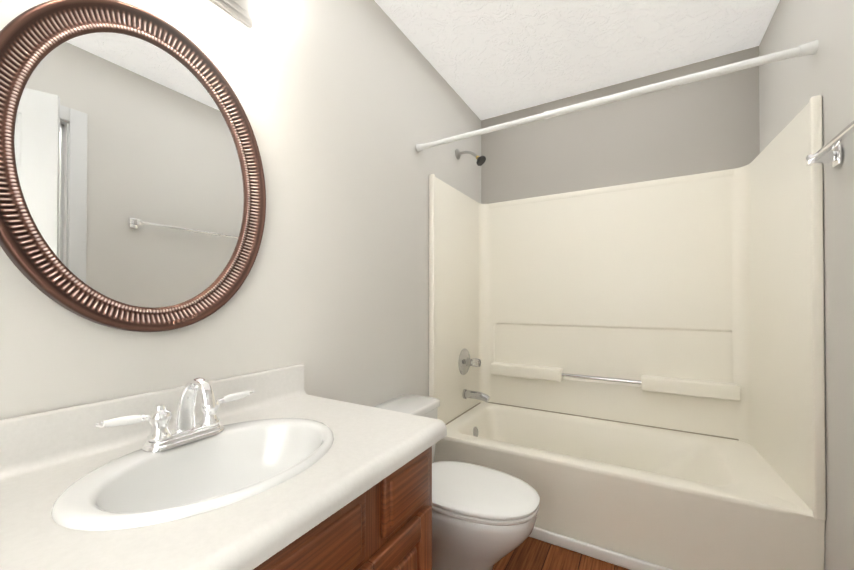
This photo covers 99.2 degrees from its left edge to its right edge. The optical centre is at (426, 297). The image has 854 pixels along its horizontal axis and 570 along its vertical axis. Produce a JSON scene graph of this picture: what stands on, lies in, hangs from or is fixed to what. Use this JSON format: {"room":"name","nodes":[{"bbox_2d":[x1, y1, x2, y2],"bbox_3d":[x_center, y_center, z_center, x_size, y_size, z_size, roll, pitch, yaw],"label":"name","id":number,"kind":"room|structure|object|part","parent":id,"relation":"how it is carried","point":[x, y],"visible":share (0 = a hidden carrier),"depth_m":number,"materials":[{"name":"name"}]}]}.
{"room":"bathroom","nodes":[
{"label":"bathroom","id":0,"kind":"room"},
{"bbox_2d":[0,0,480,419],"bbox_3d":[-0.360,-0.096,1.502,0.120,2.440,3.025,0,-1,31],"label":"wall","id":1,"kind":"structure","parent":0,"point":[348,105],"depth_m":1.31,"materials":[{"name":"white paint"}]},
{"bbox_2d":[0,0,265,331],"bbox_3d":[-0.644,-0.292,0.867,0.034,0.746,0.570,0,-1,31],"label":"mirror","id":2,"kind":"object","parent":1,"relation":"attached to","point":[132,189],"visible":1,"depth_m":0.82,"materials":[{"name":"brown metal"}]},
{"bbox_2d":[211,0,292,31],"bbox_3d":[-0.570,-0.845,0.828,0.207,0.174,0.528,0,-1,31],"label":"sconce","id":3,"kind":"object","parent":1,"relation":"attached to","point":[273,15],"visible":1,"depth_m":1.02,"materials":[{"name":"grey glass"}]},
{"bbox_2d":[416,39,817,151],"bbox_3d":[0.660,-0.837,1.599,1.553,0.133,0.046,0,-1,24],"label":"rail","id":4,"kind":"object","parent":1,"relation":"attached to","point":[809,48],"visible":1,"depth_m":1.48,"materials":[{"name":"white plastic"}]},
{"bbox_2d":[493,536,628,569],"bbox_3d":[0.895,1.167,0.750,3.035,0.100,3.025,0,-1,31],"label":"floor","id":5,"kind":"structure","parent":0,"point":[529,553],"depth_m":1.55,"materials":[{"name":"brown wood"}]},
{"bbox_2d":[0,364,446,569],"bbox_3d":[-0.480,0.642,0.613,0.566,0.948,1.138,0,-1,31],"label":"bathroom vanity","id":6,"kind":"object","parent":5,"relation":"on","point":[277,469],"visible":1,"depth_m":0.71,"materials":[{"name":"white stone"}]},
{"bbox_2d":[94,377,254,452],"bbox_3d":[-0.465,0.316,0.765,0.221,0.292,0.298,0,-1,31],"label":"faucet","id":7,"kind":"object","parent":6,"relation":"on","point":[208,435],"depth_m":0.79,"materials":[{"name":"silver metal"}]},
{"bbox_2d":[51,418,333,530],"bbox_3d":[-0.410,0.386,0.730,0.370,0.150,0.486,0,-1,31],"label":"sink","id":8,"kind":"object","parent":6,"relation":"in","point":[193,482],"depth_m":0.71,"materials":[{"name":"white ceramic"}]},
{"bbox_2d":[373,394,539,569],"bbox_3d":[0.087,0.795,1.435,0.694,0.656,0.428,0,-1,31],"label":"toilet","id":9,"kind":"object","parent":5,"relation":"on","point":[484,518],"visible":0.46,"depth_m":1.28,"materials":[{"name":"white ceramic"}]},
{"bbox_3d":[0.170,0.730,1.386,0.501,0.044,0.348,0,-1,31],"label":"seat","id":10,"kind":"part","parent":9,"relation":"part of","materials":[{"name":"white plastic"}]},
{"bbox_2d":[429,95,825,569],"bbox_3d":[0.869,0.086,1.944,1.541,2.083,0.768,0,-1,31],"label":"bathtub","id":11,"kind":"object","parent":5,"relation":"on","point":[636,370],"visible":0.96,"depth_m":1.99,"materials":[{"name":"white plastic"}]},
{"bbox_3d":[0.255,-0.910,2.292,0.140,0.084,0.066,0,-1,31],"label":"shower arm","id":12,"kind":"part","parent":11,"relation":"part of"},
{"bbox_3d":[0.312,0.416,2.323,0.055,0.056,0.056,0,-1,31],"label":"valve knob","id":13,"kind":"part","parent":11,"relation":"part of","materials":[{"name":"white plastic"}]},
{"bbox_2d":[529,527,671,569],"bbox_3d":[0.672,1.082,1.603,1.544,0.085,0.023,0,-1,31],"label":"baseboard","id":14,"kind":"structure","parent":11,"relation":"attached to","point":[605,555],"depth_m":1.55,"materials":[{"name":"white paint"}]},
{"bbox_2d":[374,0,779,119],"bbox_3d":[0.895,-1.373,0.772,3.035,0.100,3.025,0,-1,31],"label":"ceiling","id":15,"kind":"structure","parent":0,"point":[486,59],"depth_m":1.85,"materials":[{"name":"white paint"}]},
{"bbox_2d":[481,46,759,203],"bbox_3d":[1.147,-0.089,2.299,1.665,2.440,0.120,0,-1,31],"label":"wall","id":16,"kind":"structure","parent":0,"point":[705,125],"depth_m":2.19,"materials":[{"name":"grey paint"}]},
{"bbox_2d":[759,0,853,569],"bbox_3d":[1.074,-0.103,0.656,0.120,2.440,2.785,0,-1,31],"label":"wall","id":17,"kind":"structure","parent":0,"point":[789,88],"depth_m":1.17,"materials":[{"name":"white paint"}]},
{"bbox_2d":[806,121,853,167],"bbox_3d":[1.077,-0.442,0.857,0.073,0.060,0.714,0,-1,31],"label":"towel rail","id":18,"kind":"object","parent":17,"relation":"attached to","point":[823,155],"visible":1,"depth_m":1.11,"materials":[{"name":"silver metal"}]}
]}

